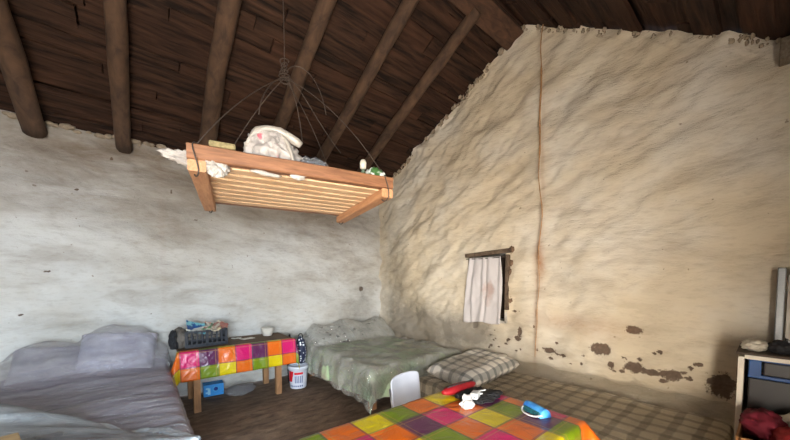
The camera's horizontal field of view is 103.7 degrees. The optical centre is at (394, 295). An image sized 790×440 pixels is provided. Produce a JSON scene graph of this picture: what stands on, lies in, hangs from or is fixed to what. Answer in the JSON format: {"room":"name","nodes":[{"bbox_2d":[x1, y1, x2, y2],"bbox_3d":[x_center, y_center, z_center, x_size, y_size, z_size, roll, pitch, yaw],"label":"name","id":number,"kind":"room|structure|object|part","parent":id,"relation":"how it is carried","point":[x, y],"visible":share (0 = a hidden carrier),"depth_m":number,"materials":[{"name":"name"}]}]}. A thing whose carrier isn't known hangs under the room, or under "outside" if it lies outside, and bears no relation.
{"room":"traditional dwelling","nodes":[
{"label":"traditional dwelling","id":0,"kind":"room"},
{"bbox_2d":[0,109,381,395],"bbox_3d":[-2.786,-0.280,3.984,6.580,3.170,0.106,-2,4,-39],"label":"wall","id":1,"kind":"structure","parent":0,"point":[94,236],"depth_m":3.77,"materials":[{"name":"paint"}]},
{"bbox_2d":[2,111,176,149],"bbox_3d":[-2.768,-1.832,3.894,6.413,0.107,0.058,-2,4,-39],"label":"trim","id":2,"kind":"structure","parent":1,"relation":"attached to","point":[11,115],"depth_m":3.35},
{"bbox_2d":[178,371,390,439],"bbox_3d":[-0.932,1.424,1.831,6.800,0.021,6.200,-2,4,-39],"label":"floor","id":3,"kind":"structure","parent":0,"point":[261,413],"depth_m":3.59,"materials":[{"name":"wood"}]},
{"bbox_2d":[0,433,20,439],"bbox_3d":[-1.558,1.018,1.100,0.340,0.860,0.340,2,3,35],"label":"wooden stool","id":4,"kind":"object","parent":3,"relation":"on","point":[15,436],"visible":1,"depth_m":1.27,"materials":[{"name":"brown wood"}]},
{"bbox_2d":[0,358,190,439],"bbox_3d":[-2.471,1.091,2.387,1.406,0.588,2.700,-2,4,-39],"label":"blanket","id":5,"kind":"object","parent":3,"relation":"on","point":[114,417],"visible":0.74,"depth_m":2.48,"materials":[{"name":"grey fabric"}]},
{"bbox_2d":[4,346,79,385],"bbox_3d":[-3.463,0.696,3.106,0.519,0.367,0.426,-2,4,-39],"label":"pillow","id":6,"kind":"object","parent":5,"relation":"on","point":[14,373],"visible":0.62,"depth_m":3.02,"materials":[{"name":"grey fabric"}]},
{"bbox_2d":[0,324,193,439],"bbox_3d":[-2.461,0.743,2.368,1.412,0.739,2.715,-2,4,-39],"label":"bedspread","id":7,"kind":"object","parent":5,"relation":"on","point":[5,359],"visible":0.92,"depth_m":2.80,"materials":[{"name":"white cloth"}]},
{"bbox_2d":[0,404,200,439],"bbox_3d":[-2.197,0.844,2.028,1.369,0.524,1.862,-2,4,-39],"label":"blanket","id":8,"kind":"object","parent":7,"relation":"on","point":[13,418],"visible":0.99,"depth_m":1.75,"materials":[{"name":"white fabric"}]},
{"bbox_2d":[75,332,157,372],"bbox_3d":[-3.054,0.633,3.425,0.685,0.455,0.416,-2,3,-34],"label":"pillow","id":9,"kind":"object","parent":5,"relation":"on","point":[123,364],"visible":0.88,"depth_m":3.34,"materials":[{"name":"grey fabric"}]},
{"bbox_2d":[203,380,223,396],"bbox_3d":[-2.412,1.226,4.114,0.230,0.150,0.162,-2,3,-35],"label":"carton","id":10,"kind":"object","parent":3,"relation":"on","point":[212,388],"visible":1,"depth_m":4.06,"materials":[{"name":"blue cardboard"}]},
{"bbox_2d":[176,332,291,412],"bbox_3d":[-2.075,0.944,4.078,1.300,0.715,0.665,-2,4,-39],"label":"wooden table","id":11,"kind":"object","parent":3,"relation":"on","point":[194,387],"visible":0.46,"depth_m":4.08,"materials":[{"name":"brown wood"}]},
{"bbox_2d":[168,327,185,349],"bbox_3d":[-2.541,0.484,3.623,0.193,0.241,0.327,-2,4,-39],"label":"cloth bag","id":12,"kind":"object","parent":11,"relation":"on","point":[176,340],"visible":0.92,"depth_m":3.53,"materials":[{"name":"grey fabric"}]},
{"bbox_3d":[-2.608,0.966,3.954,0.070,0.685,0.070,-2,4,-39],"label":"leg","id":13,"kind":"part","parent":11,"relation":"part of","materials":[{"name":"brown wood"}]},
{"bbox_3d":[-2.264,0.986,3.538,0.070,0.685,0.070,-2,4,-39],"label":"leg","id":14,"kind":"part","parent":11,"relation":"part of","materials":[{"name":"brown wood"}]},
{"bbox_2d":[184,327,227,348],"bbox_3d":[-2.335,0.497,3.804,0.446,0.195,0.283,-3,4,-42],"label":"crate","id":15,"kind":"object","parent":11,"relation":"on","point":[223,332],"visible":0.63,"depth_m":3.74,"materials":[{"name":"black plastic"}]},
{"bbox_3d":[-2.392,0.414,3.717,0.160,0.039,0.220,1,-7,44],"label":"magazine","id":16,"kind":"object","parent":15,"relation":"in","visible":0},
{"bbox_2d":[186,320,205,333],"bbox_3d":[-2.430,0.379,3.788,0.128,0.188,0.246,2,3,30],"label":"magazine","id":17,"kind":"object","parent":16,"relation":"on","point":[190,325],"visible":0.68,"depth_m":3.78,"materials":[{"name":"blue paper"}]},
{"bbox_2d":[192,322,213,330],"bbox_3d":[-2.348,0.376,3.789,0.222,0.093,0.163,-1,3,-15],"label":"magazine","id":18,"kind":"object","parent":16,"relation":"on","point":[211,325],"visible":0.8,"depth_m":3.77,"materials":[{"name":"white paper"}]},
{"bbox_2d":[171,338,299,386],"bbox_3d":[-1.875,0.833,3.759,1.499,0.474,0.185,-2,4,-39],"label":"tablecloth","id":19,"kind":"object","parent":11,"relation":"on","point":[196,364],"visible":0.91,"depth_m":3.71,"materials":[{"name":"multicoloured plastic"}]},
{"bbox_3d":[-1.898,0.937,4.539,0.070,0.685,0.070,-2,4,-39],"label":"leg","id":20,"kind":"part","parent":11,"relation":"part of","materials":[{"name":"brown wood"}]},
{"bbox_2d":[261,327,273,335],"bbox_3d":[-1.833,0.509,4.455,0.184,0.114,0.184,-2,4,-39],"label":"plastic bowl","id":21,"kind":"object","parent":11,"relation":"on","point":[266,331],"visible":1,"depth_m":4.39,"materials":[{"name":"white plastic"}]},
{"bbox_3d":[-1.554,0.957,4.123,0.070,0.685,0.070,-2,4,-39],"label":"leg","id":22,"kind":"part","parent":11,"relation":"part of","materials":[{"name":"brown wood"}]},
{"bbox_2d":[223,383,255,395],"bbox_3d":[-2.069,1.237,4.139,0.413,0.125,0.276,-2,4,-39],"label":"plastic bag","id":23,"kind":"object","parent":3,"relation":"on","point":[246,390],"visible":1,"depth_m":4.13,"materials":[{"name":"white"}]},
{"bbox_2d":[288,363,307,388],"bbox_3d":[-1.373,1.129,4.398,0.281,0.315,0.278,-1,3,-19],"label":"paint bucket","id":24,"kind":"object","parent":3,"relation":"on","point":[297,377],"visible":0.98,"depth_m":4.30,"materials":[{"name":"white plastic"}]},
{"bbox_2d":[289,371,292,381],"bbox_3d":[-1.444,1.116,4.300,0.108,0.150,0.017,2,4,42],"label":"print","id":25,"kind":"object","parent":24,"relation":"attached to","point":[290,372],"depth_m":4.29},
{"bbox_2d":[296,333,306,363],"bbox_3d":[-1.359,0.751,4.465,0.151,0.434,0.198,-2,4,-39],"label":"bag","id":26,"kind":"object","parent":24,"relation":"on","point":[301,345],"visible":0.78,"depth_m":4.40,"materials":[{"name":"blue fabric"}]},
{"bbox_2d":[305,336,459,413],"bbox_3d":[-0.289,1.012,4.603,1.629,0.528,2.015,-2,4,-39],"label":"bedspread","id":27,"kind":"object","parent":3,"relation":"on","point":[324,371],"visible":0.73,"depth_m":4.01,"materials":[{"name":"green fabric"}]},
{"bbox_2d":[306,325,356,346],"bbox_3d":[-1.023,0.654,5.052,0.740,0.314,0.398,-2,4,-39],"label":"pillow","id":28,"kind":"object","parent":27,"relation":"on","point":[319,334],"visible":0.77,"depth_m":4.93,"materials":[{"name":"grey fabric"}]},
{"bbox_2d":[347,322,387,339],"bbox_3d":[-0.498,0.632,5.484,0.700,0.309,0.397,-2,4,-39],"label":"pillow","id":29,"kind":"object","parent":27,"relation":"on","point":[357,332],"visible":0.71,"depth_m":5.36,"materials":[{"name":"grey fabric"}]},
{"bbox_3d":[-0.268,1.184,3.626,0.075,0.280,0.075,-2,4,-39],"label":"leg","id":30,"kind":"part","parent":27,"relation":"part of","materials":[{"name":"brown wood"}]},
{"bbox_2d":[303,316,461,413],"bbox_3d":[-0.282,0.853,4.576,1.660,0.841,2.052,-2,4,-39],"label":"plastic sheet","id":31,"kind":"object","parent":27,"relation":"on","point":[373,316],"visible":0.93,"depth_m":4.24,"materials":[{"name":"white"}]},
{"bbox_2d":[389,371,420,407],"bbox_3d":[0.207,1.026,2.572,0.407,0.701,0.370,3,4,42],"label":"chair","id":32,"kind":"object","parent":3,"relation":"on","point":[405,387],"visible":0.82,"depth_m":2.69,"materials":[{"name":"white plastic"}]},
{"bbox_3d":[-0.025,1.075,2.571,0.027,0.602,0.072,-2,4,-39],"label":"leg","id":33,"kind":"part","parent":32,"relation":"part of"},
{"bbox_2d":[419,371,733,439],"bbox_3d":[1.394,1.147,2.910,1.143,0.424,2.396,-2,4,-39],"label":"bed","id":34,"kind":"object","parent":3,"relation":"on","point":[641,429],"visible":0.53,"depth_m":2.59,"materials":[{"name":"brown fabric"}]},
{"bbox_2d":[426,349,519,386],"bbox_3d":[0.922,0.827,3.604,0.981,0.271,0.618,-2,4,-39],"label":"pillow","id":35,"kind":"object","parent":34,"relation":"on","point":[491,367],"visible":0.92,"depth_m":3.44,"materials":[{"name":"beige fabric"}]},
{"bbox_2d":[497,354,506,357],"bbox_3d":[1.282,0.719,3.715,0.182,0.030,0.110,-2,4,-39],"label":"paper scrap","id":36,"kind":"object","parent":35,"relation":"on","point":[500,355],"visible":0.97,"depth_m":3.68,"materials":[{"name":"white paper"}]},
{"bbox_2d":[420,354,733,439],"bbox_3d":[1.404,0.988,2.896,1.175,0.494,2.409,-2,4,-39],"label":"blanket","id":37,"kind":"object","parent":34,"relation":"on","point":[464,354],"visible":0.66,"depth_m":2.61,"materials":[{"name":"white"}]},
{"bbox_2d":[736,421,765,439],"bbox_3d":[2.284,1.100,1.660,0.514,0.640,0.620,-2,4,-39],"label":"cardboard box","id":38,"kind":"object","parent":3,"relation":"on","point":[740,435],"visible":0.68,"depth_m":1.96,"materials":[{"name":"brown cardboard"}]},
{"bbox_2d":[739,408,787,439],"bbox_3d":[2.223,0.762,1.869,0.281,0.156,0.202,-2,4,-39],"label":"garment","id":39,"kind":"object","parent":38,"relation":"in","point":[761,423],"visible":0.83,"depth_m":1.82,"materials":[{"name":"fabric"}]},
{"bbox_2d":[769,426,789,439],"bbox_3d":[2.199,0.796,1.681,0.198,0.145,0.246,2,3,35],"label":"garment","id":40,"kind":"object","parent":38,"relation":"in","point":[780,433],"visible":1,"depth_m":1.72,"materials":[{"name":"fabric"}]},
{"bbox_2d":[780,413,789,426],"bbox_3d":[2.369,0.758,1.800,0.170,0.150,0.200,-2,4,-39],"label":"garment","id":41,"kind":"object","parent":38,"relation":"in","point":[786,418],"visible":0.35,"depth_m":1.82,"materials":[{"name":"fabric"}]},
{"bbox_2d":[734,342,789,439],"bbox_3d":[2.686,0.888,1.976,0.500,1.032,0.702,-2,4,-39],"label":"base cabinet","id":42,"kind":"object","parent":3,"relation":"on","point":[763,377],"visible":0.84,"depth_m":2.00,"materials":[{"name":"brown wood"}]},
{"bbox_2d":[740,338,767,351],"bbox_3d":[2.435,0.327,2.097,0.204,0.076,0.136,-2,4,-39],"label":"folded cloth","id":43,"kind":"object","parent":42,"relation":"on","point":[756,344],"visible":0.98,"depth_m":2.05,"materials":[{"name":"beige fabric"}]},
{"bbox_3d":[2.558,0.655,1.859,0.100,0.215,0.582,-2,4,-39],"label":"drawer","id":44,"kind":"part","parent":42,"relation":"part of","materials":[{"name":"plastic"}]},
{"bbox_3d":[2.539,0.481,1.835,0.060,0.126,0.592,-2,4,-39],"label":"drawer frame","id":45,"kind":"part","parent":42,"relation":"part of","materials":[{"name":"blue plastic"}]},
{"bbox_3d":[2.558,0.478,1.851,0.100,0.085,0.462,-2,4,-39],"label":"drawer","id":46,"kind":"part","parent":42,"relation":"part of","materials":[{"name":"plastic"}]},
{"bbox_2d":[768,339,789,354],"bbox_3d":[2.490,0.327,1.999,0.158,0.086,0.128,-2,4,-39],"label":"folded cloth","id":47,"kind":"object","parent":42,"relation":"on","point":[777,346],"visible":0.95,"depth_m":1.97,"materials":[{"name":"black fabric"}]},
{"bbox_2d":[774,267,789,342],"bbox_3d":[2.841,0.088,2.031,0.068,0.560,0.440,-2,4,-39],"label":"mirror","id":48,"kind":"object","parent":42,"relation":"on","point":[782,272],"visible":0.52,"depth_m":2.17,"materials":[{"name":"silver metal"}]},
{"bbox_3d":[2.844,0.088,2.034,0.012,0.460,0.340,3,0,-40],"label":"glass","id":49,"kind":"part","parent":48,"relation":"part of","materials":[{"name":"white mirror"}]},
{"bbox_3d":[0.292,1.063,1.645,1.295,0.715,0.805,-2,4,-39],"label":"wooden table","id":50,"kind":"object","parent":3,"relation":"on","visible":0},
{"bbox_2d":[299,386,599,439],"bbox_3d":[0.326,0.876,1.614,1.682,0.358,1.152,-2,4,-39],"label":"tablecloth","id":51,"kind":"object","parent":50,"relation":"on","point":[437,416],"visible":0.82,"depth_m":1.68,"materials":[{"name":"multicoloured fabric"}]},
{"bbox_2d":[441,379,475,394],"bbox_3d":[0.445,0.633,2.150,0.320,0.076,0.092,-2,4,-37],"label":"pouch","id":52,"kind":"object","parent":51,"relation":"on","point":[455,388],"visible":0.87,"depth_m":2.10,"materials":[{"name":"red fabric"}]},
{"bbox_2d":[459,394,474,408],"bbox_3d":[0.451,0.643,1.910,0.113,0.078,0.081,-2,4,-39],"label":"tissue","id":53,"kind":"object","parent":51,"relation":"on","point":[467,403],"visible":1,"depth_m":1.89,"materials":[{"name":"white paper"}]},
{"bbox_2d":[455,386,502,404],"bbox_3d":[0.572,0.652,2.061,0.365,0.045,0.227,-2,4,-39],"label":"folded cloth","id":54,"kind":"object","parent":51,"relation":"on","point":[488,396],"visible":0.77,"depth_m":2.04,"materials":[{"name":"black fabric"}]},
{"bbox_2d":[470,389,485,399],"bbox_3d":[0.540,0.634,2.037,0.069,0.040,0.195,2,3,30],"label":"charger","id":55,"kind":"object","parent":54,"relation":"on","point":[475,394],"visible":0.94,"depth_m":1.97,"materials":[{"name":"white plastic"}]},
{"bbox_2d":[521,400,550,418],"bbox_3d":[0.810,0.660,1.810,0.115,0.053,0.158,-1,3,-17],"label":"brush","id":56,"kind":"object","parent":51,"relation":"on","point":[538,411],"visible":1,"depth_m":1.78,"materials":[{"name":"blue plastic"}]},
{"bbox_3d":[0.793,0.669,1.803,0.014,0.026,0.120,-1,3,-17],"label":"panel","id":57,"kind":"part","parent":56,"relation":"part of","materials":[{"name":"blue plastic"}]},
{"bbox_2d":[0,0,789,176],"bbox_3d":[-1.206,-2.085,1.363,7.800,2.427,6.482,-2,4,-39],"label":"ceiling","id":58,"kind":"structure","parent":0,"point":[63,41],"depth_m":3.19,"materials":[{"name":"brown wood"}]},
{"bbox_2d":[0,0,47,138],"bbox_3d":[-2.793,-2.280,2.070,0.182,1.477,2.805,-2,4,-39],"label":"rafter","id":59,"kind":"object","parent":58,"relation":"attached to","point":[14,65],"visible":1,"depth_m":2.68,"materials":[{"name":"brown wood"}]},
{"bbox_2d":[103,0,132,153],"bbox_3d":[-2.263,-2.318,2.506,0.168,1.462,2.795,-2,4,-39],"label":"rafter","id":60,"kind":"object","parent":58,"relation":"attached to","point":[115,11],"visible":1,"depth_m":2.83,"materials":[{"name":"brown wood"}]},
{"bbox_2d":[198,0,241,145],"bbox_3d":[-1.685,-2.338,3.015,0.202,1.455,2.850,-2,4,-39],"label":"rafter","id":61,"kind":"object","parent":58,"relation":"attached to","point":[228,11],"visible":0.77,"depth_m":3.03,"materials":[{"name":"brown wood"}]},
{"bbox_2d":[192,0,388,223],"bbox_3d":[-0.799,-1.803,2.310,1.152,2.264,1.102,-1,3,-27],"label":"wire","id":62,"kind":"object","parent":58,"relation":"hanging from","point":[287,79],"visible":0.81,"depth_m":2.25,"materials":[{"name":"black metal"}]},
{"bbox_2d":[186,142,392,222],"bbox_3d":[-0.794,-0.767,2.363,1.210,0.147,1.062,-1,3,-27],"label":"rack","id":63,"kind":"object","parent":62,"relation":"hanging from","point":[344,194],"visible":0.98,"depth_m":2.11,"materials":[{"name":"brown wood"}]},
{"bbox_2d":[156,148,186,166],"bbox_3d":[-1.177,-0.774,1.756,0.286,0.095,0.097,-2,4,-39],"label":"rag","id":64,"kind":"object","parent":63,"relation":"on","point":[179,156],"visible":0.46,"depth_m":1.70,"materials":[{"name":"fabric"}]},
{"bbox_3d":[-1.291,-0.712,2.106,0.088,0.062,1.060,-1,3,-27],"label":"rail","id":65,"kind":"part","parent":63,"relation":"part of","materials":[{"name":"brown wood"}]},
{"bbox_2d":[205,160,229,177],"bbox_3d":[-0.978,-0.713,1.700,0.138,0.132,0.048,-2,4,-39],"label":"scrap","id":66,"kind":"object","parent":63,"relation":"hanging from","point":[218,170],"visible":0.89,"depth_m":1.69,"materials":[{"name":"white paper"}]},
{"bbox_2d":[208,140,235,150],"bbox_3d":[-0.954,-0.826,1.712,0.130,0.032,0.060,-1,3,-27],"label":"sponge","id":67,"kind":"object","parent":63,"relation":"on","point":[213,143],"visible":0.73,"depth_m":1.69,"materials":[{"name":"yellow"}]},
{"bbox_2d":[249,169,281,177],"bbox_3d":[-0.757,-0.717,1.816,0.183,0.030,0.018,-1,3,-28],"label":"paper scrap","id":68,"kind":"object","parent":63,"relation":"attached to","point":[261,172],"visible":1,"depth_m":1.81,"materials":[{"name":"white paper"}]},
{"bbox_2d":[243,125,302,161],"bbox_3d":[-0.780,-0.912,1.974,0.366,0.303,0.277,-1,3,-27],"label":"shopping bag","id":69,"kind":"object","parent":63,"relation":"on","point":[265,140],"visible":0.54,"depth_m":1.89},
{"bbox_3d":[-0.752,-0.969,1.925,0.348,0.172,0.059,-1,3,-20],"label":"handle","id":70,"kind":"part","parent":69,"relation":"part of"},
{"bbox_3d":[-0.668,-0.901,1.920,0.121,0.230,0.031,0,3,9],"label":"handle","id":71,"kind":"part","parent":69,"relation":"part of","materials":[{"name":"white plastic"}]},
{"bbox_3d":[-1.025,-0.821,2.804,1.210,0.082,0.064,-1,3,-27],"label":"long rail","id":72,"kind":"part","parent":63,"relation":"part of","materials":[{"name":"brown wood"}]},
{"bbox_3d":[-0.564,-0.778,1.918,1.210,0.082,0.062,-1,3,-27],"label":"long rail","id":73,"kind":"part","parent":63,"relation":"part of","materials":[{"name":"brown wood"}]},
{"bbox_2d":[290,175,305,180],"bbox_3d":[-0.594,-0.741,1.898,0.103,0.070,0.018,-1,3,-28],"label":"paper scrap","id":74,"kind":"object","parent":63,"relation":"hanging from","point":[296,177],"visible":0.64,"depth_m":1.89,"materials":[{"name":"white paper"}]},
{"bbox_2d":[300,156,328,166],"bbox_3d":[-0.556,-0.851,2.096,0.271,0.170,0.243,-2,4,-39],"label":"plastic bag","id":75,"kind":"object","parent":63,"relation":"on","point":[320,162],"visible":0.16,"depth_m":2.06,"materials":[{"name":"white plastic"}]},
{"bbox_2d":[360,159,365,172],"bbox_3d":[-0.229,-0.873,2.223,0.052,0.200,0.052,-2,4,-39],"label":"plastic bottle","id":76,"kind":"object","parent":63,"relation":"on","point":[362,162],"visible":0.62,"depth_m":2.20,"materials":[{"name":"white plastic"}]},
{"bbox_3d":[-0.298,-0.737,2.623,0.088,0.061,1.060,-1,3,-27],"label":"rail","id":77,"kind":"part","parent":63,"relation":"part of","materials":[{"name":"brown wood"}]},
{"bbox_2d":[363,167,385,175],"bbox_3d":[-0.142,-0.841,2.189,0.202,0.130,0.161,-2,4,-39],"label":"plastic bundle","id":78,"kind":"object","parent":63,"relation":"on","point":[375,171],"visible":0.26,"depth_m":2.14,"materials":[{"name":"plastic"}]},
{"bbox_2d":[273,0,336,129],"bbox_3d":[-1.119,-2.370,3.477,0.184,1.440,2.842,-2,4,-39],"label":"rafter","id":79,"kind":"object","parent":58,"relation":"attached to","point":[323,10],"visible":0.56,"depth_m":3.21,"materials":[{"name":"brown wood"}]},
{"bbox_2d":[312,0,418,163],"bbox_3d":[-0.562,-2.410,3.935,0.172,1.440,2.839,-2,4,-39],"label":"rafter","id":80,"kind":"object","parent":58,"relation":"attached to","point":[405,9],"visible":0.73,"depth_m":3.55,"materials":[{"name":"brown wood"}]},
{"bbox_2d":[356,7,480,171],"bbox_3d":[0.000,-2.419,4.399,0.166,1.435,2.841,-2,4,-39],"label":"rafter","id":81,"kind":"object","parent":58,"relation":"attached to","point":[468,22],"visible":0.79,"depth_m":3.87,"materials":[{"name":"brown wood"}]},
{"bbox_2d":[449,0,523,50],"bbox_3d":[-1.021,-3.001,1.723,6.600,0.176,0.248,-2,4,-39],"label":"ridge beam","id":82,"kind":"structure","parent":58,"relation":"attached to","point":[494,20],"depth_m":3.44,"materials":[{"name":"brown wood"}]},
{"bbox_2d":[535,24,543,348],"bbox_3d":[1.633,-1.154,3.492,0.024,3.721,0.070,-2,4,-39],"label":"twine","id":83,"kind":"object","parent":58,"relation":"hanging from","point":[543,24],"visible":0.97,"depth_m":3.47,"materials":[{"name":"brown fabric"}]},
{"bbox_2d":[379,25,789,429],"bbox_3d":[1.468,-0.947,3.825,0.158,4.519,5.800,-2,4,-39],"label":"wall","id":84,"kind":"structure","parent":0,"point":[664,165],"depth_m":3.02,"materials":[{"name":"paint"}]},
{"bbox_2d":[465,246,514,323],"bbox_3d":[1.346,-0.153,4.209,0.345,0.984,0.734,-2,4,-39],"label":"window","id":85,"kind":"structure","parent":84,"relation":"in","point":[506,262],"depth_m":3.98,"materials":[{"name":"fabric"},{"name":"wood"},{"name":"weathered wood"}]},
{"bbox_2d":[463,256,505,324],"bbox_3d":[1.174,-0.067,4.118,0.046,0.890,0.630,-2,4,-39],"label":"window curtain","id":86,"kind":"object","parent":85,"relation":"hanging from","point":[483,290],"visible":1,"depth_m":4.11,"materials":[{"name":"fabric"}]},
{"bbox_2d":[392,24,780,178],"bbox_3d":[1.320,-2.465,3.906,0.084,1.476,4.969,-2,4,-39],"label":"trim","id":87,"kind":"structure","parent":84,"relation":"attached to","point":[635,34],"depth_m":3.27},
{"bbox_2d":[779,35,789,66],"bbox_3d":[2.784,-1.706,2.123,0.160,0.150,0.190,-2,4,-39],"label":"stub","id":88,"kind":"object","parent":84,"relation":"attached to","point":[784,53],"visible":0.8,"depth_m":2.13,"materials":[{"name":"brown wood"}]},
{"label":"magazine","id":89,"kind":"object","parent":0,"visible":0},
{"bbox_2d":[204,320,228,331],"bbox_3d":[-2.208,0.369,3.829,0.164,0.108,0.221,1,3,15],"label":"magazine","id":90,"kind":"object","parent":89,"relation":"on","point":[218,323],"visible":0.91,"depth_m":3.87,"materials":[{"name":"paper"}]},
{"bbox_2d":[205,321,227,327],"bbox_3d":[-2.248,0.359,3.904,0.160,0.098,0.225,2,3,36],"label":"magazine","id":91,"kind":"object","parent":90,"relation":"on","point":[207,323],"visible":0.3,"depth_m":3.84,"materials":[{"name":"white paper"}]}
]}

